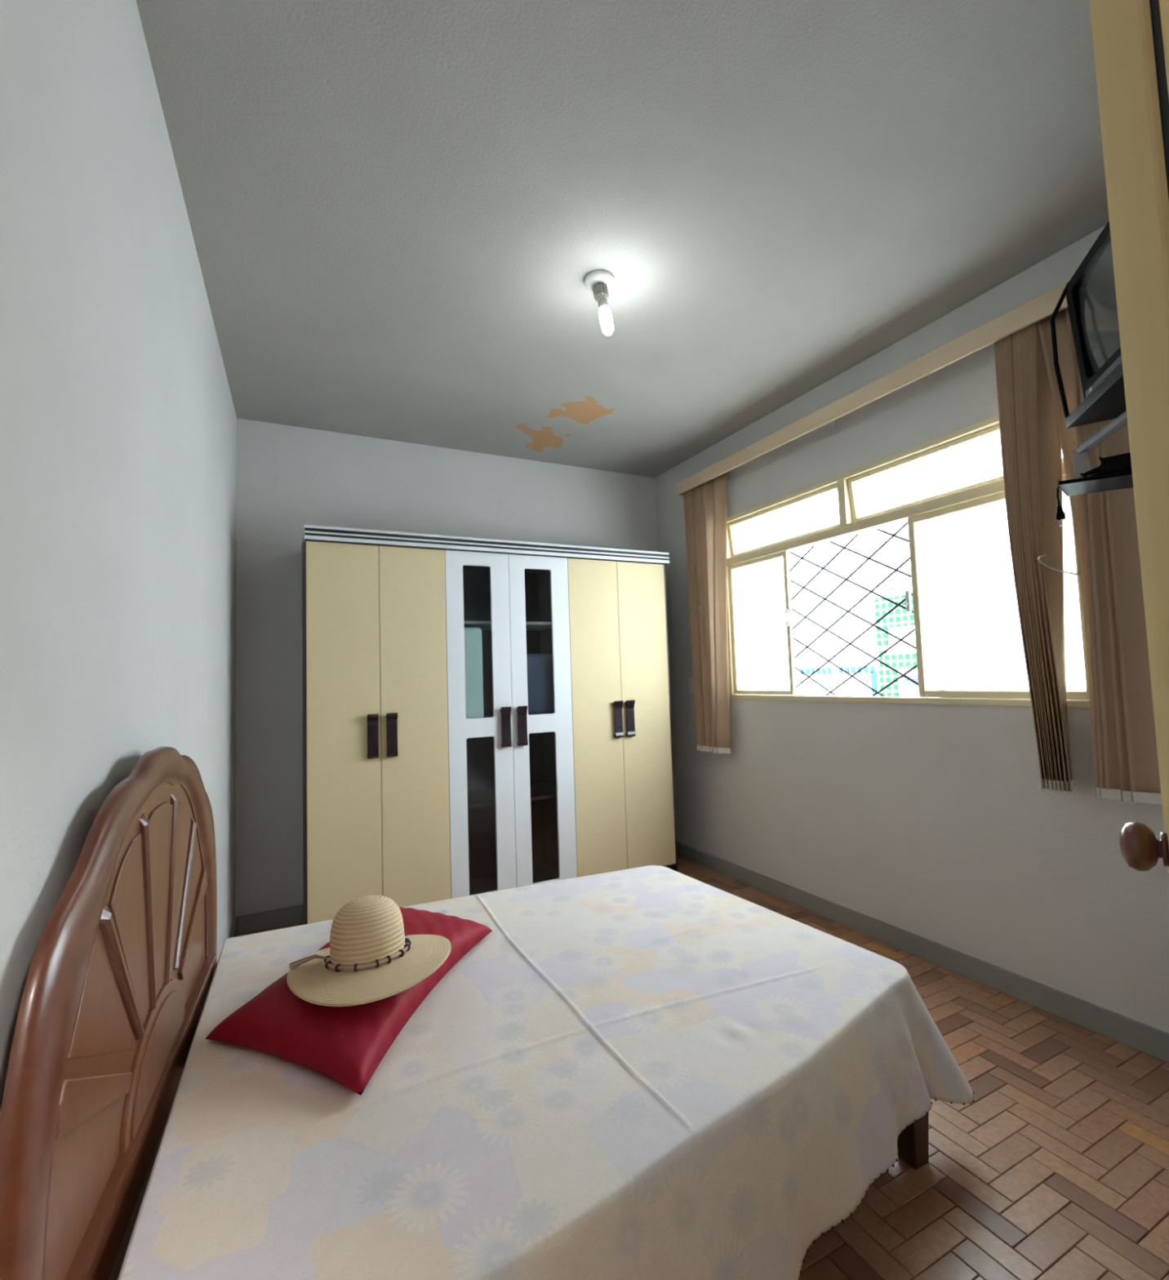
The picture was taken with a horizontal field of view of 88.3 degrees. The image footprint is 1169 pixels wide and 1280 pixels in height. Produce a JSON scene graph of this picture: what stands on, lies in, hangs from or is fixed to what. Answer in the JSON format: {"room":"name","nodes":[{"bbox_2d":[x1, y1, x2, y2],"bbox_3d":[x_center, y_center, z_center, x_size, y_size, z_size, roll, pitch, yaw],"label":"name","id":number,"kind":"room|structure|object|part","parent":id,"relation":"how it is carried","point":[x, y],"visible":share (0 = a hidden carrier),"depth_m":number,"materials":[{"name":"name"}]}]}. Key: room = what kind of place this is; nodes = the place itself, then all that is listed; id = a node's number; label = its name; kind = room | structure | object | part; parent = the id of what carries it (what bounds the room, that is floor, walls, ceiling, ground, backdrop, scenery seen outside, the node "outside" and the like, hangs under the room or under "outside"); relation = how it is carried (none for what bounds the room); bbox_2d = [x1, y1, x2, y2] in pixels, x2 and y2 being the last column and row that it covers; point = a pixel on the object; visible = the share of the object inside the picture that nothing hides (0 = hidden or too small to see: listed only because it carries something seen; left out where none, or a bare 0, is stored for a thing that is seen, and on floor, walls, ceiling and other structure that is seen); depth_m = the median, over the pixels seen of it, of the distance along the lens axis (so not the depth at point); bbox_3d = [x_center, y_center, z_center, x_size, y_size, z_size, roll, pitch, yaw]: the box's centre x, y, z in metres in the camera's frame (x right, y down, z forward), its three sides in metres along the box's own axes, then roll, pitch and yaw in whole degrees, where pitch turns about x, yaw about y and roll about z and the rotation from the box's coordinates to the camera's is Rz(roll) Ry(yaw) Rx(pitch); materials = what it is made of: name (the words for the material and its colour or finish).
{"room":"bedroom","nodes":[
{"label":"bedroom","id":0,"kind":"room"},
{"bbox_2d":[0,0,236,1279],"bbox_3d":[-1.005,-0.020,0.898,0.539,2.900,5.700,0,-4,-27],"label":"wall","id":1,"kind":"structure","parent":0,"point":[118,418],"depth_m":1.08,"materials":[{"name":"paint"}]},
{"bbox_2d":[229,917,238,937],"bbox_3d":[-1.096,1.431,1.575,0.016,0.094,3.792,0,-4,-25],"label":"baseboard","id":2,"kind":"structure","parent":1,"relation":"attached to","point":[234,931],"depth_m":3.18,"materials":[{"name":"paint"}]},
{"bbox_2d":[235,417,657,916],"bbox_3d":[-0.721,0.169,4.094,3.320,2.900,0.150,0,-4,-27],"label":"wall","id":3,"kind":"structure","parent":0,"point":[289,478],"depth_m":3.58,"materials":[{"name":"paint"}]},
{"bbox_2d":[235,904,303,934],"bbox_3d":[-0.642,1.562,3.931,2.871,0.094,0.016,0,-4,-27],"label":"baseboard","id":4,"kind":"structure","parent":3,"relation":"attached to","point":[255,922],"depth_m":3.36,"materials":[{"name":"paint"}]},
{"bbox_2d":[136,0,1109,477],"bbox_3d":[0.402,-1.528,1.725,3.600,0.121,5.700,0,-4,-27],"label":"ceiling","id":5,"kind":"structure","parent":0,"point":[399,212],"depth_m":1.94,"materials":[{"name":"paint"}]},
{"bbox_2d":[583,269,614,335],"bbox_3d":[0.061,-1.306,2.361,0.120,0.224,0.120,0,-4,-27],"label":"ceiling lamp","id":6,"kind":"object","parent":5,"relation":"attached to","point":[598,282],"visible":1,"depth_m":2.34,"materials":[{"name":"white plastic"}]},
{"bbox_2d":[592,282,608,302],"bbox_3d":[0.064,-1.362,2.364,0.063,0.066,0.061,0,-4,-27],"label":"socket","id":7,"kind":"object","parent":6,"relation":"attached to","point":[600,290],"depth_m":2.34,"materials":[{"name":"silver metal"}]},
{"bbox_3d":[0.074,-1.317,2.361,0.043,0.042,0.042,0,-4,-27],"label":"bulb","id":8,"kind":"part","parent":6,"relation":"part of","materials":[{"name":"white glass"}]},
{"bbox_3d":[0.085,-1.248,2.357,0.054,0.106,0.050,0,-4,-27],"label":"bulb","id":9,"kind":"part","parent":6,"relation":"part of","materials":[{"name":"white glass"}]},
{"bbox_2d":[237,854,1168,1279],"bbox_3d":[0.487,1.456,1.563,3.600,0.061,5.753,0,-4,-27],"label":"floor","id":10,"kind":"structure","parent":0,"point":[1056,1167],"depth_m":1.62,"materials":[{"name":"brown wood"}]},
{"bbox_2d":[0,746,928,1279],"bbox_3d":[-0.095,0.843,1.690,1.851,1.216,1.477,0,-4,-23],"label":"double bed","id":11,"kind":"object","parent":10,"relation":"on","point":[124,962],"visible":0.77,"depth_m":0.99,"materials":[{"name":"brown wood"}]},
{"bbox_3d":[-0.901,0.844,1.274,0.031,1.216,1.352,0,-4,-23],"label":"headboard frame","id":12,"kind":"part","parent":11,"relation":"part of","materials":[{"name":"brown wood"}]},
{"bbox_3d":[-0.920,0.627,1.282,0.015,0.640,1.172,0,-4,-23],"label":"headboard","id":13,"kind":"part","parent":11,"relation":"part of","materials":[{"name":"brown wood"}]},
{"bbox_3d":[-0.899,0.981,1.265,0.036,0.140,1.240,0,-4,-23],"label":"rail","id":14,"kind":"part","parent":11,"relation":"part of","materials":[{"name":"brown wood"}]},
{"bbox_2d":[117,865,974,1279],"bbox_3d":[0.017,1.124,1.722,2.045,0.367,1.757,0,-4,-27],"label":"bedspread","id":15,"kind":"object","parent":11,"relation":"on","point":[651,1072],"visible":0.8,"depth_m":1.23,"materials":[{"name":"white fabric"}]},
{"bbox_2d":[204,906,492,1095],"bbox_3d":[-0.598,0.910,1.706,0.484,0.105,0.910,-3,-4,11],"label":"cushion","id":16,"kind":"object","parent":15,"relation":"on","point":[346,1046],"visible":0.47,"depth_m":1.40,"materials":[{"name":"red fabric"}]},
{"bbox_2d":[286,895,451,1006],"bbox_3d":[-0.554,0.771,1.573,0.400,0.182,0.401,-4,-4,36],"label":"straw hat","id":17,"kind":"object","parent":16,"relation":"on","point":[369,957],"visible":1,"depth_m":1.50,"materials":[{"name":"beige wicker"}]},
{"bbox_3d":[-0.568,0.761,1.581,0.188,0.159,0.190,0,-4,-27],"label":"crown","id":18,"kind":"part","parent":17,"relation":"part of","materials":[{"name":"wicker"}]},
{"bbox_3d":[0.891,1.268,1.651,0.072,0.300,0.072,0,-4,-27],"label":"leg","id":19,"kind":"part","parent":11,"relation":"part of","materials":[{"name":"brown wood"}]},
{"bbox_2d":[302,524,677,924],"bbox_3d":[-0.509,0.504,3.778,2.277,2.178,0.520,0,-4,-27],"label":"wardrobe","id":20,"kind":"object","parent":10,"relation":"on","point":[409,800],"visible":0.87,"depth_m":3.51,"materials":[{"name":"laminate"}]},
{"bbox_3d":[-1.261,0.489,3.162,0.360,2.016,0.018,0,-4,-27],"label":"door","id":21,"kind":"part","parent":20,"relation":"part of","materials":[{"name":"beige laminate"}]},
{"bbox_3d":[-1.124,0.510,3.197,0.056,0.234,0.038,0,-4,-27],"label":"handle","id":22,"kind":"part","parent":20,"relation":"part of","materials":[{"name":"plastic"}]},
{"bbox_3d":[-1.037,0.510,3.241,0.056,0.234,0.038,0,-4,-27],"label":"handle","id":23,"kind":"part","parent":20,"relation":"part of","materials":[{"name":"plastic"}]},
{"bbox_3d":[-0.937,0.489,3.325,0.361,2.016,0.018,0,-4,-27],"label":"door","id":24,"kind":"part","parent":20,"relation":"part of","materials":[{"name":"beige laminate"}]},
{"bbox_2d":[464,627,484,719],"bbox_3d":[-0.741,0.206,3.617,0.195,0.543,0.277,0,-4,-27],"label":"cloth bundle","id":25,"kind":"object","parent":20,"relation":"on","point":[473,636],"visible":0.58,"depth_m":3.51,"materials":[{"name":"teal fabric"}]},
{"bbox_3d":[-0.602,0.488,3.493,0.382,2.016,0.018,0,-4,-27],"label":"door","id":26,"kind":"part","parent":20,"relation":"part of","materials":[{"name":"white laminate"}]},
{"bbox_3d":[-0.452,-0.560,3.662,2.277,0.074,0.082,0,-4,-27],"label":"cornice","id":27,"kind":"part","parent":20,"relation":"part of","materials":[{"name":"white laminate"}]},
{"bbox_3d":[-0.460,0.509,3.532,0.056,0.234,0.038,0,-4,-27],"label":"handle","id":28,"kind":"part","parent":20,"relation":"part of","materials":[{"name":"plastic"}]},
{"bbox_2d":[463,620,551,631],"bbox_3d":[-0.553,-0.089,3.835,0.761,0.018,0.442,0,-4,-27],"label":"shelf","id":29,"kind":"object","parent":20,"relation":"attached to","point":[484,625],"depth_m":3.75,"materials":[{"name":"laminate"}]},
{"bbox_2d":[467,782,556,808],"bbox_3d":[-0.518,0.974,3.769,0.761,0.018,0.442,0,-4,-27],"label":"shelf","id":30,"kind":"object","parent":20,"relation":"attached to","point":[479,796],"depth_m":3.76,"materials":[{"name":"laminate"}]},
{"bbox_3d":[-0.368,0.509,3.578,0.056,0.234,0.038,0,-4,-27],"label":"handle","id":31,"kind":"part","parent":20,"relation":"part of","materials":[{"name":"plastic"}]},
{"bbox_2d":[526,653,554,715],"bbox_3d":[-0.353,0.286,3.854,0.320,0.388,0.310,0,-4,-27],"label":"folded cloth","id":32,"kind":"object","parent":20,"relation":"on","point":[540,666],"visible":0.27,"depth_m":3.72,"materials":[{"name":"blue fabric"}]},
{"bbox_3d":[-0.255,0.488,3.668,0.390,2.016,0.018,0,-4,-27],"label":"door","id":33,"kind":"part","parent":20,"relation":"part of","materials":[{"name":"white laminate"}]},
{"bbox_3d":[0.081,0.487,3.837,0.355,2.016,0.018,0,-4,-27],"label":"door","id":34,"kind":"part","parent":20,"relation":"part of","materials":[{"name":"beige laminate"}]},
{"bbox_3d":[0.219,0.508,3.873,0.056,0.234,0.038,0,-4,-27],"label":"handle","id":35,"kind":"part","parent":20,"relation":"part of","materials":[{"name":"plastic"}]},
{"bbox_3d":[0.300,0.508,3.914,0.056,0.234,0.038,0,-4,-27],"label":"handle","id":36,"kind":"part","parent":20,"relation":"part of","materials":[{"name":"plastic"}]},
{"bbox_3d":[0.408,0.487,4.002,0.371,2.016,0.018,0,-4,-27],"label":"door","id":37,"kind":"part","parent":20,"relation":"part of","materials":[{"name":"beige laminate"}]},
{"bbox_2d":[654,225,1168,1033],"bbox_3d":[1.576,0.022,2.928,0.160,2.900,4.008,0,-4,-27],"label":"wall","id":38,"kind":"structure","parent":0,"point":[931,822],"depth_m":2.78,"materials":[{"name":"paint"}]},
{"bbox_2d":[688,676,693,693],"bbox_3d":[0.771,0.326,4.335,0.012,0.120,0.070,0,-4,-27],"label":"light switch","id":39,"kind":"object","parent":38,"relation":"attached to","point":[690,678],"visible":0.77,"depth_m":4.34,"materials":[{"name":"white plastic"}]},
{"bbox_2d":[683,471,731,754],"bbox_3d":[0.841,-0.168,4.020,0.078,1.828,0.412,0,-4,-27],"label":"vertical blind","id":40,"kind":"object","parent":38,"relation":"attached to","point":[704,505],"visible":0.98,"depth_m":4.01,"materials":[{"name":"beige fabric"}]},
{"bbox_2d":[789,521,918,696],"bbox_3d":[1.476,-0.133,3.377,0.019,0.886,0.802,0,-4,-27],"label":"window grille","id":41,"kind":"object","parent":38,"relation":"in","point":[897,570],"depth_m":3.33,"materials":[{"name":"metal"}]},
{"bbox_2d":[676,280,1069,495],"bbox_3d":[1.331,-1.165,3.078,0.140,0.086,2.730,0,-4,-27],"label":"blind valance","id":42,"kind":"object","parent":38,"relation":"attached to","point":[1043,306],"visible":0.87,"depth_m":2.73,"materials":[{"name":"beige wood"}]},
{"bbox_2d":[726,414,1090,708],"bbox_3d":[1.420,-0.280,3.101,0.086,1.196,2.035,0,-4,-27],"label":"window","id":43,"kind":"structure","parent":38,"relation":"in","point":[980,654],"depth_m":2.73,"materials":[{"name":"beige paint"}]},
{"bbox_3d":[1.092,-0.085,3.743,0.004,0.794,0.458,0,-4,-27],"label":"pane","id":44,"kind":"part","parent":43,"relation":"part of","materials":[{"name":"clear glass"}]},
{"bbox_3d":[1.092,-0.085,3.743,0.022,0.846,0.510,0,-4,-27],"label":"sash","id":45,"kind":"part","parent":43,"relation":"part of","materials":[{"name":"beige paint"}]},
{"bbox_3d":[1.182,-0.693,3.614,0.050,0.234,0.906,0,-4,-27],"label":"transom sash","id":46,"kind":"part","parent":43,"relation":"part of","materials":[{"name":"beige paint"}]},
{"bbox_3d":[1.181,-0.693,3.614,0.027,0.189,0.862,0,-4,-27],"label":"pane","id":47,"kind":"part","parent":43,"relation":"part of","materials":[{"name":"clear glass"}]},
{"bbox_3d":[1.635,-0.764,2.713,0.050,0.234,1.019,0,-4,-27],"label":"transom sash","id":48,"kind":"part","parent":43,"relation":"part of","materials":[{"name":"beige paint"}]},
{"bbox_3d":[1.635,-0.764,2.713,0.027,0.189,0.975,0,-4,-27],"label":"pane","id":49,"kind":"part","parent":43,"relation":"part of","materials":[{"name":"clear glass"}]},
{"bbox_3d":[1.705,-0.180,2.525,0.022,0.846,0.685,0,-4,-27],"label":"sash","id":50,"kind":"part","parent":43,"relation":"part of","materials":[{"name":"beige paint"}]},
{"bbox_3d":[1.705,-0.180,2.525,0.004,0.786,0.625,0,-4,-27],"label":"pane","id":51,"kind":"part","parent":43,"relation":"part of","materials":[{"name":"clear glass"}]},
{"bbox_3d":[1.751,-0.183,2.497,0.022,0.846,0.615,0,-4,-27],"label":"sash","id":52,"kind":"part","parent":43,"relation":"part of","materials":[{"name":"metal"}]},
{"bbox_3d":[1.750,-0.183,2.497,0.004,0.766,0.535,0,-4,-27],"label":"pane","id":53,"kind":"part","parent":43,"relation":"part of","materials":[{"name":"clear glass"}]},
{"bbox_2d":[1037,554,1079,575],"bbox_3d":[1.762,-0.263,2.221,0.170,0.109,0.029,-2,-4,-1],"label":"hook","id":54,"kind":"object","parent":43,"relation":"attached to","point":[1042,555],"visible":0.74,"depth_m":2.22,"materials":[{"name":"metal"}]},
{"bbox_2d":[676,841,1168,1062],"bbox_3d":[1.498,1.428,2.890,0.016,0.094,3.808,0,-4,-27],"label":"baseboard","id":55,"kind":"structure","parent":38,"relation":"attached to","point":[1147,1039],"depth_m":2.58,"materials":[{"name":"paint"}]},
{"bbox_2d":[855,435,1000,511],"bbox_3d":[1.673,-0.796,2.984,0.019,0.203,0.746,0,-4,-27],"label":"window grille","id":56,"kind":"object","parent":38,"relation":"in","point":[999,436],"depth_m":2.92,"materials":[{"name":"metal"}]},
{"bbox_2d":[994,307,1161,804],"bbox_3d":[1.767,-0.335,2.179,0.089,1.783,0.390,0,-4,-27],"label":"vertical blind","id":57,"kind":"object","parent":38,"relation":"attached to","point":[1034,432],"visible":0.86,"depth_m":2.19,"materials":[{"name":"brown fabric"}]},
{"bbox_3d":[1.757,0.548,2.120,0.003,0.015,0.302,0,-4,-27],"label":"chain","id":58,"kind":"part","parent":57,"relation":"part of","materials":[{"name":"white plastic"}]},
{"bbox_3d":[0.997,-0.107,0.555,3.007,2.900,0.120,0,-4,-27],"label":"wall","id":59,"kind":"structure","parent":0,"visible":0},
{"bbox_2d":[1049,282,1133,496],"bbox_3d":[1.661,-0.740,1.465,0.837,0.754,0.496,-4,-4,27],"label":"bracket","id":60,"kind":"object","parent":59,"relation":"attached to","point":[1107,402],"visible":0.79,"depth_m":1.67,"materials":[{"name":"black metal"}]},
{"bbox_2d":[1054,466,1132,526],"bbox_3d":[1.477,-0.403,1.631,0.097,0.126,0.326,1,-5,-41],"label":"power cord","id":61,"kind":"object","parent":60,"relation":"hanging from","point":[1060,515],"visible":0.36,"depth_m":1.73,"materials":[{"name":"black plastic"}]},
{"bbox_2d":[1066,220,1121,399],"bbox_3d":[1.556,-0.891,1.496,0.417,0.396,0.493,-3,-4,21],"label":"television","id":62,"kind":"object","parent":60,"relation":"on","point":[1091,291],"visible":0.38,"depth_m":1.67,"materials":[{"name":"black plastic"}]},
{"bbox_3d":[1.395,-0.717,1.562,0.009,0.043,0.425,-3,-4,21],"label":"control panel","id":63,"kind":"part","parent":62,"relation":"part of","materials":[{"name":"black plastic"}]},
{"bbox_2d":[1057,471,1133,496],"bbox_3d":[1.518,-0.433,1.586,0.164,0.045,0.408,2,-5,-44],"label":"shelf","id":64,"kind":"object","parent":60,"relation":"attached to","point":[1082,485],"depth_m":1.66,"materials":[{"name":"grey metal"}]},
{"bbox_2d":[1065,361,1126,428],"bbox_3d":[1.532,-0.672,1.528,0.363,0.035,0.462,-3,-4,21],"label":"tray","id":65,"kind":"object","parent":60,"relation":"on","point":[1107,402],"depth_m":1.66,"materials":[{"name":"grey metal"}]},
{"bbox_3d":[1.448,-0.544,1.647,0.039,0.189,0.191,0,-4,-32],"label":"arm","id":66,"kind":"part","parent":60,"relation":"part of","materials":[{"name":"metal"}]},
{"bbox_2d":[1088,0,1168,875],"bbox_3d":[0.558,-0.021,0.592,0.084,2.738,0.817,-5,-5,41],"label":"door","id":67,"kind":"structure","parent":59,"relation":"in","point":[1133,99],"depth_m":0.49,"materials":[{"name":"beige paint"}]},
{"bbox_3d":[0.769,0.284,0.828,0.050,0.066,0.066,-5,-5,40],"label":"knob","id":68,"kind":"part","parent":67,"relation":"part of","materials":[{"name":"brown wood"}]},
{"bbox_2d":[1159,0,1168,97],"bbox_3d":[0.082,0.194,0.074,0.860,2.300,0.145,0,-4,-27],"label":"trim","id":69,"kind":"structure","parent":59,"relation":"attached to","point":[1163,4],"depth_m":0.29,"materials":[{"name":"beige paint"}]},
{"label":"outside","id":70,"kind":"structure","parent":0,"visible":0},
{"bbox_3d":[2.271,4.863,8.617,5.720,0.100,26.000,0,-4,-27],"label":"street","id":71,"kind":"object","parent":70,"visible":0},
{"bbox_2d":[744,500,1085,697],"bbox_3d":[6.436,1.615,10.967,4.119,6.400,26.000,0,-4,-27],"label":"neighbouring building","id":72,"kind":"structure","parent":71,"relation":"on","point":[902,657],"depth_m":10.33,"materials":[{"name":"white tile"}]},
{"bbox_3d":[4.446,0.721,10.614,0.050,0.470,1.590,0,-4,-27],"label":"teal trim","id":73,"kind":"part","parent":72,"relation":"part of","materials":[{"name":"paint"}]}
]}

